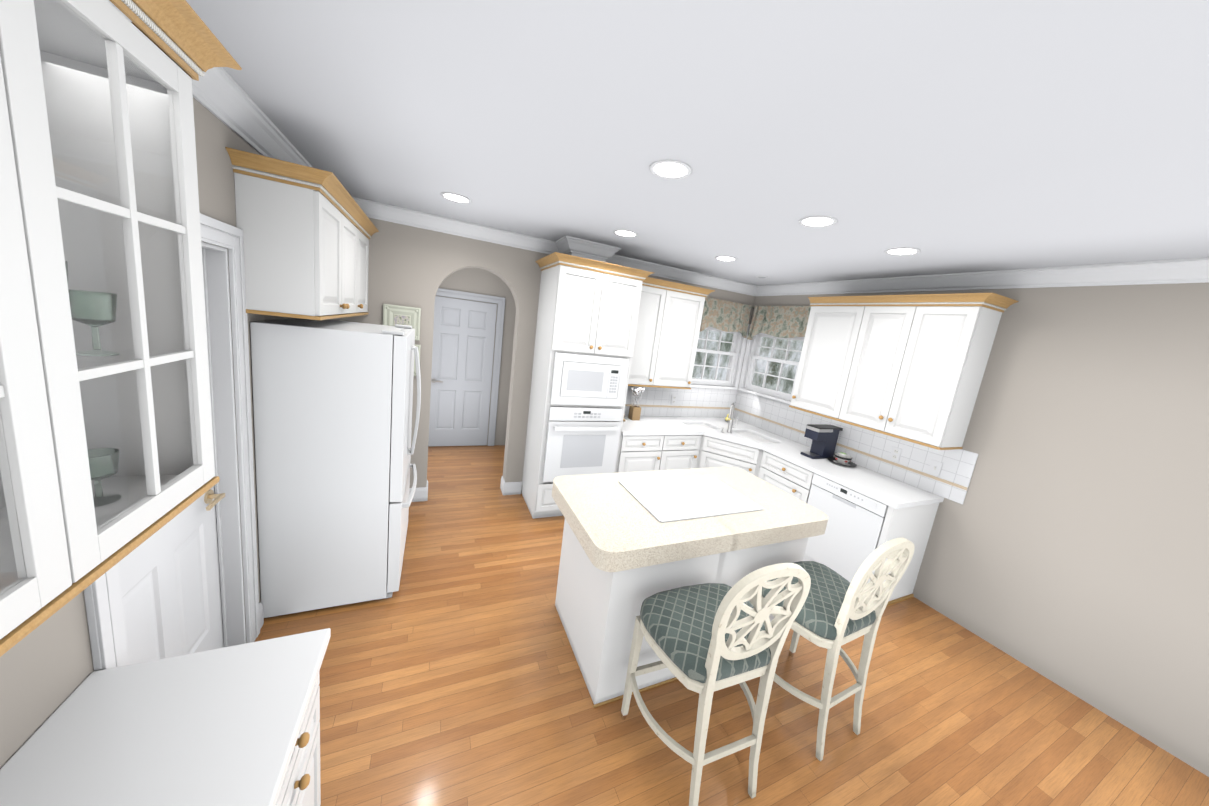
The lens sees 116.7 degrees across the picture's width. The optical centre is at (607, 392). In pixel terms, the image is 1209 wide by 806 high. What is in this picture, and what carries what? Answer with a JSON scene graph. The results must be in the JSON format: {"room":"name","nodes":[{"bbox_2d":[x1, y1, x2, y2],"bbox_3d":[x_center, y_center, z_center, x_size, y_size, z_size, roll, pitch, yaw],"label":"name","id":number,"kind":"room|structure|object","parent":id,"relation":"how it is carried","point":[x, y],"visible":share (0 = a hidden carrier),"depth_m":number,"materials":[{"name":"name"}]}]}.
{"room":"kitchen","nodes":[
{"label":"kitchen","id":0,"kind":"room"},
{"bbox_2d":[0,97,323,768],"bbox_3d":[-1.154,0.434,0.061,0.300,2.670,6.800,3,11,-25],"label":"wall","id":1,"kind":"structure","parent":0,"point":[46,668],"depth_m":0.99,"materials":[{"name":"beige paint"}]},
{"bbox_2d":[0,0,241,656],"bbox_3d":[-0.690,-0.051,-0.110,0.354,1.137,2.520,3,11,-25],"label":"hutch","id":2,"kind":"object","parent":1,"relation":"attached to","point":[106,451],"visible":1,"depth_m":0.77,"materials":[{"name":"white wood"}]},
{"bbox_2d":[118,486,224,664],"bbox_3d":[-1.706,0.446,1.437,0.093,2.016,0.756,3,11,-25],"label":"pantry door","id":3,"kind":"structure","parent":1,"relation":"in","point":[169,571],"depth_m":1.55,"materials":[{"name":"white wood"}]},
{"bbox_2d":[84,213,259,670],"bbox_3d":[-1.695,0.395,1.431,0.171,2.144,0.989,3,11,-25],"label":"door frame","id":4,"kind":"structure","parent":1,"relation":"attached to","point":[105,617],"depth_m":1.74,"materials":[{"name":"white wood"}]},
{"bbox_2d":[107,0,338,210],"bbox_3d":[-0.814,-0.806,-0.072,0.100,0.115,6.798,3,11,-25],"label":"crown molding","id":5,"kind":"structure","parent":1,"relation":"attached to","point":[225,100],"depth_m":1.59,"materials":[{"name":"white wood"}]},
{"bbox_2d":[231,159,360,318],"bbox_3d":[-1.775,-0.805,2.235,0.306,0.626,1.028,3,11,-25],"label":"upper cabinet","id":6,"kind":"object","parent":1,"relation":"attached to","point":[306,250],"depth_m":1.80,"materials":[{"name":"white wood"}]},
{"bbox_2d":[361,227,371,314],"bbox_3d":[-2.050,-0.945,2.837,0.306,0.626,0.556,3,11,-25],"label":"upper cabinet","id":7,"kind":"object","parent":1,"relation":"attached to","point":[365,237],"depth_m":2.99,"materials":[{"name":"white wood"}]},
{"bbox_2d":[259,476,521,628],"bbox_3d":[-1.784,0.994,3.804,1.764,0.142,3.054,3,11,-25],"label":"baseboard","id":8,"kind":"structure","parent":1,"relation":"attached to","point":[507,488],"depth_m":3.71,"materials":[{"name":"white wood"}]},
{"bbox_2d":[428,268,515,446],"bbox_3d":[-1.961,-0.556,5.146,1.200,2.670,0.120,3,11,-25],"label":"wall","id":9,"kind":"structure","parent":0,"point":[478,281],"depth_m":5.20,"materials":[{"name":"beige paint"}]},
{"bbox_2d":[428,296,496,445],"bbox_3d":[-2.008,-0.234,5.093,0.810,2.023,0.068,3,11,-25],"label":"hall door","id":10,"kind":"structure","parent":9,"relation":"in","point":[463,348],"depth_m":5.11,"materials":[{"name":"white wood"}]},
{"bbox_2d":[436,288,504,445],"bbox_3d":[-2.011,-0.283,5.106,1.022,2.138,0.022,3,11,-25],"label":"door frame","id":11,"kind":"structure","parent":9,"relation":"attached to","point":[500,301],"depth_m":5.21,"materials":[{"name":"white wood"}]},
{"bbox_2d":[505,310,515,439],"bbox_3d":[-1.058,-0.380,4.801,0.120,2.670,1.540,3,11,-25],"label":"wall","id":12,"kind":"structure","parent":0,"point":[515,310],"depth_m":5.40,"materials":[{"name":"beige paint"}]},
{"bbox_2d":[329,218,754,492],"bbox_3d":[-0.344,-0.186,4.205,4.915,2.670,0.180,3,11,-25],"label":"wall","id":13,"kind":"structure","parent":0,"point":[411,266],"depth_m":3.48,"materials":[{"name":"beige paint"}]},
{"bbox_2d":[383,304,420,340],"bbox_3d":[-1.831,-0.623,3.310,0.290,0.290,0.026,3,11,-25],"label":"picture frame","id":14,"kind":"object","parent":13,"relation":"attached to","point":[393,315],"depth_m":3.30,"materials":[{"name":"white"}]},
{"bbox_2d":[414,344,420,375],"bbox_3d":[-1.863,-0.300,3.371,0.290,0.290,0.026,3,11,-25],"label":"picture frame","id":15,"kind":"object","parent":13,"relation":"attached to","point":[419,346],"depth_m":3.41,"materials":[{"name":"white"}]},
{"bbox_2d":[351,196,562,253],"bbox_3d":[-1.277,-1.457,3.323,1.833,0.115,0.108,3,11,-25],"label":"crown molding","id":16,"kind":"structure","parent":13,"relation":"attached to","point":[375,210],"depth_m":3.28,"materials":[{"name":"white wood"}]},
{"bbox_2d":[628,277,714,388],"bbox_3d":[0.569,-0.640,4.190,1.052,1.137,0.399,3,11,-25],"label":"upper cabinet","id":17,"kind":"object","parent":13,"relation":"attached to","point":[666,337],"visible":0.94,"depth_m":4.08,"materials":[{"name":"white wood"}]},
{"bbox_2d":[621,416,727,435],"bbox_3d":[0.635,0.434,4.329,1.380,0.160,0.649,3,11,-25],"label":"countertop","id":18,"kind":"structure","parent":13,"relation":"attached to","point":[647,425],"depth_m":4.20,"materials":[{"name":"white stone"}]},
{"bbox_2d":[628,386,644,419],"bbox_3d":[0.317,0.114,4.301,0.152,0.394,0.137,3,11,-25],"label":"utensil crock","id":19,"kind":"object","parent":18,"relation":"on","point":[634,412],"visible":0.94,"depth_m":4.28,"materials":[{"name":"brown wood"}]},
{"bbox_2d":[726,403,738,432],"bbox_3d":[1.393,0.286,4.212,0.181,0.356,0.133,3,11,-25],"label":"faucet","id":20,"kind":"object","parent":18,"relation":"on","point":[730,424],"visible":1,"depth_m":4.25,"materials":[{"name":"silver metal"}]},
{"bbox_2d":[624,385,735,416],"bbox_3d":[0.827,0.099,4.698,2.010,0.415,0.010,3,11,-25],"label":"backsplash","id":21,"kind":"structure","parent":13,"relation":"attached to","point":[695,401],"depth_m":4.77,"materials":[{"name":"tile"}]},
{"bbox_2d":[671,395,676,403],"bbox_3d":[0.829,0.089,4.689,0.075,0.120,0.008,3,11,-25],"label":"electrical outlet plate","id":22,"kind":"object","parent":21,"relation":"attached to","point":[673,400],"depth_m":4.69,"materials":[{"name":"white plastic"}]},
{"bbox_2d":[616,256,758,295],"bbox_3d":[0.866,-1.358,4.322,2.195,0.115,0.108,3,11,-25],"label":"crown molding","id":23,"kind":"structure","parent":13,"relation":"attached to","point":[659,270],"depth_m":4.36,"materials":[{"name":"white wood"}]},
{"bbox_2d":[691,324,749,389],"bbox_3d":[1.356,-0.510,4.869,0.958,0.880,0.205,3,11,-25],"label":"window","id":24,"kind":"structure","parent":13,"relation":"in","point":[733,353],"depth_m":4.96,"materials":[{"name":"white wood"}]},
{"bbox_2d":[186,0,1208,285],"bbox_3d":[0.274,-1.097,1.872,8.200,0.060,10.100,3,11,-25],"label":"ceiling","id":25,"kind":"structure","parent":0,"point":[954,136],"depth_m":1.30,"materials":[{"name":"white paint"}]},
{"bbox_2d":[441,192,470,202],"bbox_3d":[-1.060,-1.360,2.607,0.195,0.007,0.195,1,11,-31],"label":"recessed light","id":26,"kind":"object","parent":25,"relation":"in","point":[454,197],"depth_m":2.60,"materials":[{"name":"white plastic"}]},
{"bbox_2d":[568,253,605,270],"bbox_3d":[-0.246,-1.343,3.689,0.350,0.206,0.339,3,11,-25],"label":"chase","id":27,"kind":"object","parent":25,"relation":"attached to","point":[588,257],"visible":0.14,"depth_m":3.54,"materials":[{"name":"white"}]},
{"bbox_2d":[559,235,622,263],"bbox_3d":[-0.156,-1.344,3.494,0.552,0.115,0.122,3,11,-25],"label":"crown molding","id":28,"kind":"structure","parent":25,"relation":"attached to","point":[567,244],"depth_m":3.49,"materials":[{"name":"white wood"}]},
{"bbox_2d":[613,230,637,236],"bbox_3d":[0.140,-1.273,2.983,0.195,0.007,0.195,12,11,25],"label":"recessed light","id":29,"kind":"object","parent":25,"relation":"in","point":[625,233],"depth_m":2.97,"materials":[{"name":"white"}]},
{"bbox_2d":[650,160,691,178],"bbox_3d":[0.291,-1.036,1.737,0.195,0.007,0.195,1,11,-31],"label":"recessed light","id":30,"kind":"object","parent":25,"relation":"in","point":[670,169],"depth_m":1.73,"materials":[{"name":"white"}]},
{"bbox_2d":[715,256,736,260],"bbox_3d":[1.082,-1.230,3.422,0.195,0.007,0.195,1,11,-31],"label":"recessed light","id":31,"kind":"object","parent":25,"relation":"in","point":[723,258],"depth_m":3.41,"materials":[{"name":"white plastic"}]},
{"bbox_2d":[799,216,836,226],"bbox_3d":[1.218,-0.994,2.169,0.195,0.007,0.195,1,11,-31],"label":"recessed light","id":32,"kind":"object","parent":25,"relation":"in","point":[812,221],"depth_m":2.16,"materials":[{"name":"white"}]},
{"bbox_2d":[885,248,920,254],"bbox_3d":[1.997,-0.958,2.532,0.195,0.007,0.195,1,11,-31],"label":"recessed light","id":33,"kind":"object","parent":25,"relation":"in","point":[894,251],"depth_m":2.53,"materials":[{"name":"white plastic"}]},
{"bbox_2d":[254,445,1208,805],"bbox_3d":[-0.065,1.572,2.338,8.200,0.060,10.100,3,11,-25],"label":"floor","id":34,"kind":"structure","parent":0,"point":[450,673],"depth_m":1.96,"materials":[{"name":"brown wood"}]},
{"bbox_2d":[276,674,320,805],"bbox_3d":[-1.163,1.261,0.988,0.534,0.736,0.524,3,11,-25],"label":"base cabinet","id":35,"kind":"object","parent":34,"relation":"on","point":[300,785],"visible":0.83,"depth_m":1.12,"materials":[{"name":"white wood"}]},
{"bbox_2d":[0,628,330,805],"bbox_3d":[-0.724,1.076,0.094,0.559,0.040,2.445,3,11,-25],"label":"countertop","id":36,"kind":"structure","parent":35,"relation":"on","point":[218,727],"depth_m":0.94,"materials":[{"name":"white"}]},
{"bbox_2d":[250,318,420,617],"bbox_3d":[-1.726,0.403,2.556,0.762,1.738,0.880,3,11,-25],"label":"refrigerator","id":37,"kind":"object","parent":34,"relation":"on","point":[332,409],"visible":0.96,"depth_m":2.14,"materials":[{"name":"white metal"}]},
{"bbox_2d":[522,252,653,518],"bbox_3d":[-0.297,0.001,3.771,0.953,2.464,0.709,3,11,-25],"label":"tall cabinet","id":38,"kind":"object","parent":34,"relation":"on","point":[592,311],"visible":0.71,"depth_m":3.43,"materials":[{"name":"white wood"}]},
{"bbox_2d":[542,406,622,481],"bbox_3d":[-0.336,0.444,3.810,0.733,0.717,0.652,3,11,-25],"label":"built-in oven","id":39,"kind":"object","parent":38,"relation":"in","point":[581,440],"visible":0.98,"depth_m":3.55,"materials":[{"name":"white metal"}]},
{"bbox_2d":[550,352,628,405],"bbox_3d":[-0.242,-0.154,3.668,0.733,0.469,0.434,3,11,-25],"label":"microwave","id":40,"kind":"object","parent":38,"relation":"in","point":[580,379],"visible":1,"depth_m":3.46,"materials":[{"name":"white plastic"}]},
{"bbox_2d":[555,519,807,707],"bbox_3d":[0.455,1.164,2.470,1.396,0.822,0.758,3,11,-25],"label":"kitchen island","id":41,"kind":"object","parent":34,"relation":"on","point":[598,610],"visible":0.31,"depth_m":2.00,"materials":[{"name":"white wood"}]},
{"bbox_2d":[552,466,827,571],"bbox_3d":[0.515,0.714,2.386,1.600,0.100,0.860,3,11,-25],"label":"island countertop","id":42,"kind":"structure","parent":41,"relation":"on","point":[615,525],"depth_m":2.08,"materials":[{"name":"beige stone"}]},
{"bbox_2d":[619,475,763,522],"bbox_3d":[0.523,0.657,2.399,0.770,0.008,0.530,3,11,-25],"label":"cooktop","id":43,"kind":"object","parent":42,"relation":"in","point":[667,499],"visible":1,"depth_m":2.35,"materials":[{"name":"white glass"}]},
{"bbox_2d":[616,424,773,473],"bbox_3d":[0.980,0.884,4.316,2.032,0.870,1.140,3,11,-25],"label":"base cabinet","id":44,"kind":"object","parent":34,"relation":"on","point":[657,452],"depth_m":4.03,"materials":[{"name":"white wood"}]},
{"bbox_2d":[621,563,810,805],"bbox_3d":[0.467,1.141,1.684,0.575,1.142,0.526,3,11,-25],"label":"bar stool","id":45,"kind":"object","parent":34,"relation":"on","point":[705,641],"visible":1,"depth_m":1.51,"materials":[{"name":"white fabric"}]},
{"bbox_2d":[752,449,813,502],"bbox_3d":[1.931,1.087,3.847,0.689,0.870,0.669,3,11,-25],"label":"base cabinet","id":46,"kind":"object","parent":34,"relation":"on","point":[795,480],"depth_m":3.63,"materials":[{"name":"white wood"}]},
{"bbox_2d":[803,473,887,582],"bbox_3d":[2.150,1.210,3.251,0.527,0.846,0.608,3,11,-25],"label":"dishwasher","id":47,"kind":"object","parent":46,"relation":"in","point":[845,545],"visible":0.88,"depth_m":3.08,"materials":[{"name":"white metal"}]},
{"bbox_2d":[749,537,914,760],"bbox_3d":[1.122,1.171,1.989,0.574,1.142,0.527,3,11,-25],"label":"bar stool","id":48,"kind":"object","parent":34,"relation":"on","point":[837,612],"visible":0.9,"depth_m":1.80,"materials":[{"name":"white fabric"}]},
{"bbox_2d":[738,283,1208,776],"bbox_3d":[3.229,0.635,2.104,0.150,2.670,6.800,3,11,-25],"label":"wall","id":49,"kind":"structure","parent":0,"point":[1067,547],"depth_m":2.33,"materials":[{"name":"beige paint"}]},
{"bbox_2d":[700,297,810,339],"bbox_3d":[1.674,-0.833,4.255,0.969,0.440,1.099,3,11,-25],"label":"valance","id":50,"kind":"object","parent":49,"relation":"attached to","point":[774,321],"visible":0.81,"depth_m":4.60,"materials":[{"name":"fabric"}]},
{"bbox_2d":[738,324,804,403],"bbox_3d":[2.072,-0.373,4.608,0.175,0.880,0.944,3,11,-25],"label":"window","id":51,"kind":"structure","parent":49,"relation":"in","point":[755,356],"depth_m":4.75,"materials":[{"name":"white wood"}]},
{"bbox_2d":[701,417,943,508],"bbox_3d":[1.740,0.652,3.883,1.041,0.160,2.429,3,11,-25],"label":"countertop","id":52,"kind":"structure","parent":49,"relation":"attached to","point":[888,491],"depth_m":3.38,"materials":[{"name":"white stone"}]},
{"bbox_2d":[800,424,842,458],"bbox_3d":[2.138,0.487,3.729,0.360,0.312,0.146,3,11,-25],"label":"coffee maker","id":53,"kind":"object","parent":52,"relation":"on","point":[824,437],"visible":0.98,"depth_m":3.68,"materials":[{"name":"black plastic"}]},
{"bbox_2d":[827,452,856,466],"bbox_3d":[2.263,0.631,3.595,0.248,0.108,0.248,3,11,-25],"label":"bowl","id":54,"kind":"object","parent":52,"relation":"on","point":[842,458],"visible":1,"depth_m":3.57,"materials":[{"name":"white ceramic"}]},
{"bbox_2d":[789,301,856,416],"bbox_3d":[2.271,-0.318,3.682,0.330,1.066,0.600,3,11,-25],"label":"upper cabinet","id":55,"kind":"object","parent":49,"relation":"attached to","point":[826,338],"depth_m":3.66,"materials":[{"name":"white wood"}]},
{"bbox_2d":[733,390,977,504],"bbox_3d":[2.266,0.404,3.998,0.010,0.415,2.549,3,11,-25],"label":"backsplash","id":56,"kind":"structure","parent":49,"relation":"attached to","point":[867,448],"depth_m":3.47,"materials":[{"name":"tile"}]},
{"bbox_2d":[889,447,901,461],"bbox_3d":[2.566,0.549,3.326,0.008,0.120,0.075,3,11,-25],"label":"electrical outlet plate","id":57,"kind":"object","parent":56,"relation":"attached to","point":[895,454],"depth_m":3.32,"materials":[{"name":"white plastic"}]},
{"bbox_2d":[928,460,942,476],"bbox_3d":[2.683,0.619,3.060,0.016,0.120,0.075,3,11,-25],"label":"electrical outlet plate","id":58,"kind":"object","parent":56,"relation":"attached to","point":[935,467],"depth_m":3.06,"materials":[{"name":"white plastic"}]},
{"bbox_2d":[829,301,1008,448],"bbox_3d":[2.519,-0.192,3.139,0.330,1.066,0.851,3,11,-25],"label":"upper cabinet","id":59,"kind":"object","parent":49,"relation":"attached to","point":[910,368],"depth_m":2.93,"materials":[{"name":"white wood"}]},
{"bbox_2d":[755,257,1208,295],"bbox_3d":[3.274,-0.618,1.833,0.100,0.115,6.798,3,11,-25],"label":"crown molding","id":60,"kind":"structure","parent":49,"relation":"attached to","point":[1189,270],"depth_m":2.59,"materials":[{"name":"white wood"}]},
{"label":"outside","id":61,"kind":"structure","parent":0,"visible":0},
{"bbox_2d":[692,329,803,393],"bbox_3d":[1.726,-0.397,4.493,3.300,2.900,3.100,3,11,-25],"label":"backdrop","id":62,"kind":"structure","parent":61,"point":[778,353],"depth_m":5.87,"materials":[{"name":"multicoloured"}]}
]}

